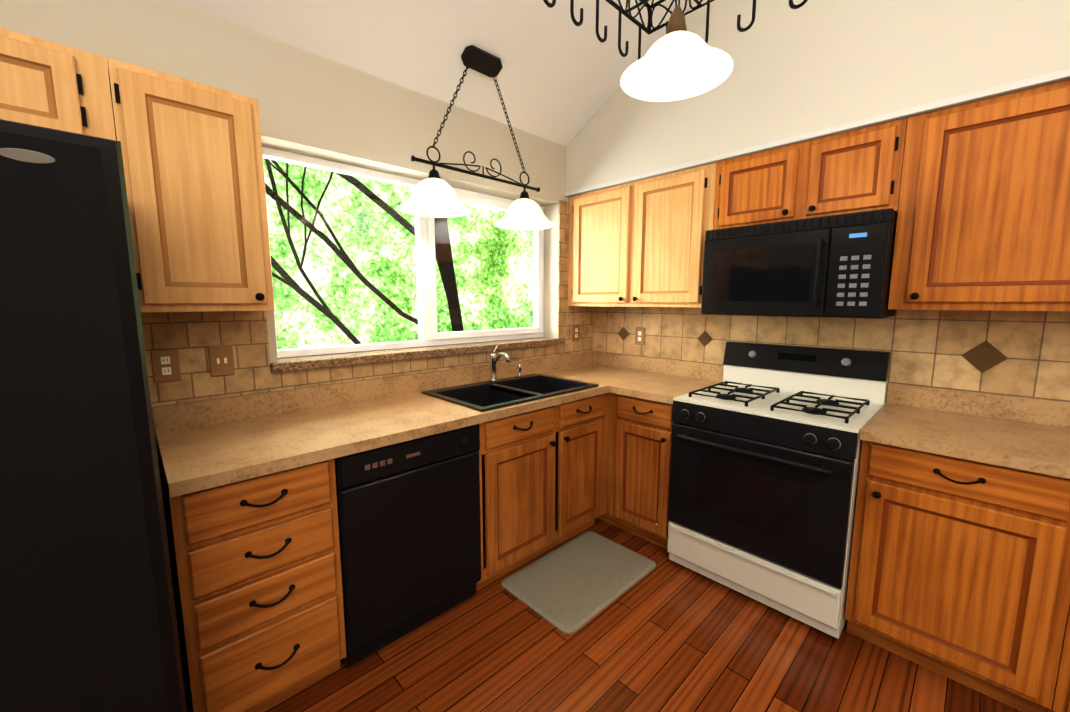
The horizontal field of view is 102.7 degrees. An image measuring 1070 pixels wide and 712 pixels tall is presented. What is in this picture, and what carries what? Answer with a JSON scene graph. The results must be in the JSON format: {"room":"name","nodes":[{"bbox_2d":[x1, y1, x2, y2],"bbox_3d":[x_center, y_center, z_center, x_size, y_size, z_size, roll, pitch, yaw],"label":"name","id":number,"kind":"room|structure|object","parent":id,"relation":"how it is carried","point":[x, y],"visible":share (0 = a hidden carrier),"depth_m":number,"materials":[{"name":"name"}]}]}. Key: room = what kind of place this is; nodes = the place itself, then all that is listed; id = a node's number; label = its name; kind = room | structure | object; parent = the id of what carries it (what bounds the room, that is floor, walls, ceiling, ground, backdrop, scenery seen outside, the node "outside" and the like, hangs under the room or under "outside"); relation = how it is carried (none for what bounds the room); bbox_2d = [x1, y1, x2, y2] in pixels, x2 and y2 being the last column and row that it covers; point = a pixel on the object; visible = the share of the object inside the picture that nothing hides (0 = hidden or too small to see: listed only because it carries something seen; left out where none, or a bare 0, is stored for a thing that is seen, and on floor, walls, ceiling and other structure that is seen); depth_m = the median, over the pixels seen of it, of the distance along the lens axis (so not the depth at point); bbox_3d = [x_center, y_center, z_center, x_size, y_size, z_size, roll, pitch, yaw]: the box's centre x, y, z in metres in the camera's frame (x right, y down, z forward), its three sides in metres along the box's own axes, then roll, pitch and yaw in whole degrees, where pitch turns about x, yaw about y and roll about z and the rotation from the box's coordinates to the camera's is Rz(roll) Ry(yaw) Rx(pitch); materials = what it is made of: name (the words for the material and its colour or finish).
{"room":"kitchen","nodes":[
{"label":"kitchen","id":0,"kind":"room"},
{"bbox_2d":[0,0,568,651],"bbox_3d":[-1.281,-0.140,1.839,4.800,2.620,0.200,-7,10,-43],"label":"wall","id":1,"kind":"structure","parent":0,"point":[318,106],"depth_m":1.88,"materials":[{"name":"beige paint"}]},
{"bbox_2d":[0,28,115,139],"bbox_3d":[-1.663,-0.665,1.016,0.951,0.330,0.354,-7,10,-43],"label":"upper cabinet","id":2,"kind":"object","parent":1,"relation":"attached to","point":[49,84],"visible":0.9,"depth_m":1.16,"materials":[{"name":"brown wood"}]},
{"bbox_2d":[107,57,273,311],"bbox_3d":[-1.183,-0.525,1.496,0.372,0.730,0.354,-7,10,-43],"label":"upper cabinet","id":3,"kind":"object","parent":1,"relation":"attached to","point":[192,156],"visible":0.94,"depth_m":1.38,"materials":[{"name":"brown wood"}]},
{"bbox_2d":[141,200,592,406],"bbox_3d":[-0.510,-0.460,2.391,2.647,1.084,0.011,-7,10,-43],"label":"wall tile","id":4,"kind":"structure","parent":1,"relation":"attached to","point":[191,336],"depth_m":1.80,"materials":[{"name":"tile"}]},
{"bbox_2d":[150,348,181,382],"bbox_3d":[-1.381,0.036,1.602,0.080,0.124,0.009,-7,10,-43],"label":"electrical outlet","id":5,"kind":"object","parent":4,"relation":"attached to","point":[165,363],"visible":1,"depth_m":1.60,"materials":[{"name":"brown plastic"}]},
{"bbox_2d":[208,344,234,376],"bbox_3d":[-1.257,0.019,1.717,0.080,0.124,0.013,-7,10,-43],"label":"light switch","id":6,"kind":"object","parent":4,"relation":"attached to","point":[221,360],"visible":1,"depth_m":1.72,"materials":[{"name":"brown plastic"}]},
{"bbox_2d":[572,324,579,341],"bbox_3d":[0.308,-0.172,3.201,0.080,0.124,0.009,-7,10,-43],"label":"electrical outlet","id":7,"kind":"object","parent":4,"relation":"attached to","point":[575,332],"visible":1,"depth_m":3.19,"materials":[{"name":"brown plastic"}]},
{"bbox_2d":[262,146,543,357],"bbox_3d":[-0.592,-0.531,2.536,1.778,0.938,0.070,-7,10,-43],"label":"window","id":8,"kind":"structure","parent":1,"relation":"in","point":[429,335],"depth_m":2.49,"materials":[{"name":"white plastic"}]},
{"bbox_2d":[264,158,533,348],"bbox_3d":[-0.604,-0.533,2.548,1.708,0.868,0.004,-7,10,-43],"label":"window panel","id":9,"kind":"object","parent":8,"relation":"in","point":[382,263],"depth_m":2.30,"materials":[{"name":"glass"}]},
{"bbox_2d":[270,337,564,372],"bbox_3d":[-0.525,-0.036,2.528,1.840,0.040,0.215,-7,10,-43],"label":"window sill","id":10,"kind":"structure","parent":1,"relation":"attached to","point":[287,364],"depth_m":2.24,"materials":[{"name":"stone"}]},
{"bbox_2d":[169,0,693,146],"bbox_3d":[0.238,-2.306,-0.041,4.800,2.676,4.600,-7,10,-43],"label":"ceiling","id":11,"kind":"structure","parent":0,"point":[559,76],"depth_m":2.10,"materials":[{"name":"white paint"}]},
{"bbox_2d":[397,149,476,217],"bbox_3d":[-0.479,-0.790,2.041,0.352,0.190,0.352,0,7,1],"label":"light","id":12,"kind":"object","parent":11,"relation":"hanging from","point":[433,195],"depth_m":2.01,"materials":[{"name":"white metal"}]},
{"bbox_2d":[427,45,528,180],"bbox_3d":[-0.266,-1.217,2.185,0.812,0.593,0.095,-7,10,-43],"label":"light","id":13,"kind":"object","parent":11,"relation":"hanging from","point":[473,57],"depth_m":2.16,"materials":[{"name":"black metal"}]},
{"bbox_2d":[494,177,554,230],"bbox_3d":[-0.059,-0.841,2.438,0.352,0.190,0.352,0,7,1],"label":"light","id":14,"kind":"object","parent":11,"relation":"hanging from","point":[524,214],"depth_m":2.38,"materials":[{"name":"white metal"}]},
{"bbox_2d":[543,0,806,59],"bbox_3d":[0.202,-1.514,0.810,0.997,1.305,0.552,-7,10,-43],"label":"pot rack","id":15,"kind":"object","parent":11,"relation":"hanging from","point":[650,10],"visible":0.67,"depth_m":1.28,"materials":[{"name":"black metal"}]},
{"bbox_2d":[620,0,733,101],"bbox_3d":[0.412,-1.434,1.186,0.316,1.236,0.316,-7,10,-43],"label":"light","id":16,"kind":"object","parent":11,"relation":"hanging from","point":[678,61],"visible":1,"depth_m":1.29,"materials":[{"name":"white glass"}]},
{"bbox_2d":[180,518,1021,711],"bbox_3d":[0.238,1.390,0.430,4.800,0.060,4.600,-7,10,-43],"label":"floor","id":17,"kind":"structure","parent":0,"point":[666,634],"depth_m":1.66,"materials":[{"name":"brown wood"}]},
{"bbox_2d":[0,119,186,711],"bbox_3d":[-1.418,0.430,0.924,0.909,1.720,0.968,-7,10,-43],"label":"refrigerator","id":18,"kind":"object","parent":17,"relation":"on","point":[88,623],"visible":1,"depth_m":0.82,"materials":[{"name":"black metal"}]},
{"bbox_2d":[157,446,345,711],"bbox_3d":[-1.045,0.772,1.587,0.438,0.874,0.651,-7,10,-43],"label":"base cabinet","id":19,"kind":"object","parent":17,"relation":"on","point":[256,574],"visible":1,"depth_m":1.35,"materials":[{"name":"brown wood"}]},
{"bbox_2d":[334,424,480,667],"bbox_3d":[-0.669,0.727,1.951,0.608,0.872,0.637,-7,10,-43],"label":"dishwasher","id":20,"kind":"object","parent":17,"relation":"on","point":[409,532],"visible":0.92,"depth_m":1.69,"materials":[{"name":"black"}]},
{"bbox_2d":[476,393,606,590],"bbox_3d":[-0.101,0.658,2.481,0.947,0.874,0.651,-7,10,-43],"label":"base cabinet","id":21,"kind":"object","parent":17,"relation":"on","point":[542,479],"visible":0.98,"depth_m":2.21,"materials":[{"name":"brown wood"}]},
{"bbox_2d":[501,531,655,633],"bbox_3d":[0.239,1.125,2.219,0.720,0.013,0.475,-7,10,-43],"label":"kitchen mat","id":22,"kind":"object","parent":17,"relation":"on","point":[575,584],"visible":1,"depth_m":2.16,"materials":[{"name":"grey fabric"}]},
{"bbox_2d":[597,393,672,548],"bbox_3d":[0.579,0.611,2.851,0.651,0.874,1.050,-7,10,-43],"label":"base cabinet","id":23,"kind":"object","parent":17,"relation":"on","point":[638,453],"visible":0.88,"depth_m":2.43,"materials":[{"name":"brown wood"}]},
{"bbox_2d":[153,354,660,497],"bbox_3d":[-0.259,0.174,2.258,2.598,0.139,0.664,-7,10,-43],"label":"countertop","id":24,"kind":"structure","parent":23,"relation":"on","point":[206,444],"depth_m":1.73,"materials":[{"name":"laminate"}]},
{"bbox_2d":[489,344,521,381],"bbox_3d":[-0.133,0.039,2.584,0.256,0.220,0.184,-7,10,-43],"label":"faucet","id":25,"kind":"object","parent":24,"relation":"on","point":[494,357],"visible":1,"depth_m":2.55,"materials":[{"name":"silver metal"}]},
{"bbox_2d":[421,373,598,411],"bbox_3d":[-0.119,0.280,2.396,0.840,0.208,0.533,-7,10,-43],"label":"sink basin","id":26,"kind":"object","parent":24,"relation":"in","point":[488,395],"visible":0.5,"depth_m":2.45,"materials":[{"name":"black"}]},
{"bbox_2d":[537,351,648,366],"bbox_3d":[0.448,0.089,2.925,0.648,0.139,0.480,-7,10,-43],"label":"countertop","id":27,"kind":"structure","parent":23,"relation":"on","point":[585,357],"depth_m":3.23,"materials":[{"name":"stone"}]},
{"bbox_2d":[613,359,723,403],"bbox_3d":[0.810,0.137,2.548,0.648,0.139,0.390,-7,10,-43],"label":"countertop","id":28,"kind":"structure","parent":23,"relation":"on","point":[659,380],"depth_m":2.68,"materials":[{"name":"laminate"}]},
{"bbox_2d":[667,341,890,638],"bbox_3d":[1.173,0.555,2.138,0.712,1.165,0.764,-7,10,-43],"label":"range","id":29,"kind":"object","parent":17,"relation":"on","point":[766,446],"visible":1,"depth_m":1.95,"materials":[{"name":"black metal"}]},
{"bbox_2d":[845,440,1069,711],"bbox_3d":[1.669,0.755,1.718,0.651,0.874,0.550,-7,10,-43],"label":"base cabinet","id":30,"kind":"object","parent":17,"relation":"on","point":[959,570],"visible":1,"depth_m":1.49,"materials":[{"name":"brown wood"}]},
{"bbox_2d":[1046,604,1069,711],"bbox_3d":[2.049,0.806,1.323,0.651,0.874,0.548,-7,10,-43],"label":"base cabinet","id":31,"kind":"object","parent":17,"relation":"on","point":[1061,700],"visible":0.22,"depth_m":1.35,"materials":[{"name":"brown wood"}]},
{"bbox_2d":[860,383,1069,478],"bbox_3d":[1.869,0.276,1.456,0.636,0.140,1.124,-7,10,-43],"label":"countertop","id":32,"kind":"structure","parent":31,"relation":"on","point":[1025,433],"depth_m":1.67,"materials":[{"name":"stone"}]},
{"bbox_2d":[565,0,1069,196],"bbox_3d":[1.469,-2.067,1.800,0.337,2.180,3.299,-7,10,-43],"label":"wall","id":33,"kind":"structure","parent":0,"point":[808,70],"depth_m":1.89,"materials":[{"name":"beige paint"}]},
{"bbox_3d":[2.007,-1.365,1.642,0.100,5.100,4.400,-7,10,-43],"label":"wall","id":34,"kind":"structure","parent":0,"visible":0},
{"bbox_2d":[568,163,716,306],"bbox_3d":[0.692,-0.706,2.780,0.354,0.765,1.045,-7,10,-43],"label":"upper cabinet","id":35,"kind":"object","parent":34,"relation":"attached to","point":[639,243],"visible":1,"depth_m":2.61,"materials":[{"name":"brown wood"}]},
{"bbox_2d":[713,118,906,229],"bbox_3d":[1.319,-0.824,2.103,0.354,0.360,0.768,-7,10,-43],"label":"upper cabinet","id":36,"kind":"object","parent":34,"relation":"attached to","point":[857,170],"visible":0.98,"depth_m":1.94,"materials":[{"name":"brown wood"}]},
{"bbox_2d":[701,208,897,317],"bbox_3d":[1.281,-0.421,2.119,0.456,0.437,0.760,-7,10,-43],"label":"microwave","id":37,"kind":"object","parent":36,"relation":"attached to","point":[840,265],"visible":1,"depth_m":1.93,"materials":[{"name":"black"}]},
{"bbox_2d":[592,306,1069,402],"bbox_3d":[1.553,-0.010,2.205,0.018,0.469,3.188,-7,10,-43],"label":"wall tile","id":38,"kind":"structure","parent":34,"relation":"attached to","point":[1020,353],"depth_m":1.99,"materials":[{"name":"tile"}]},
{"bbox_2d":[635,327,644,344],"bbox_3d":[0.743,-0.141,3.034,0.009,0.124,0.080,-7,10,-43],"label":"electrical outlet","id":39,"kind":"object","parent":38,"relation":"attached to","point":[639,335],"visible":1,"depth_m":3.03,"materials":[{"name":"brown plastic"}]},
{"bbox_2d":[888,80,1069,310],"bbox_3d":[1.859,-0.552,1.568,0.354,0.765,0.790,-7,10,-43],"label":"upper cabinet","id":40,"kind":"object","parent":34,"relation":"attached to","point":[983,219],"visible":1,"depth_m":1.57,"materials":[{"name":"brown wood"}]},
{"label":"outside","id":41,"kind":"structure","parent":0,"visible":0},
{"bbox_2d":[263,159,533,349],"bbox_3d":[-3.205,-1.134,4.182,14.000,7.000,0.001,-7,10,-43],"label":"foliage","id":42,"kind":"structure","parent":41,"point":[328,277],"depth_m":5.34,"materials":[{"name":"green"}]},
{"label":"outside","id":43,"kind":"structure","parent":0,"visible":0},
{"bbox_2d":[263,158,463,343],"bbox_3d":[-2.151,-1.984,4.008,8.890,6.951,2.423,-7,10,-43],"label":"branches","id":44,"kind":"object","parent":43,"point":[288,281],"depth_m":4.42,"materials":[{"name":"black plant"}]}
]}

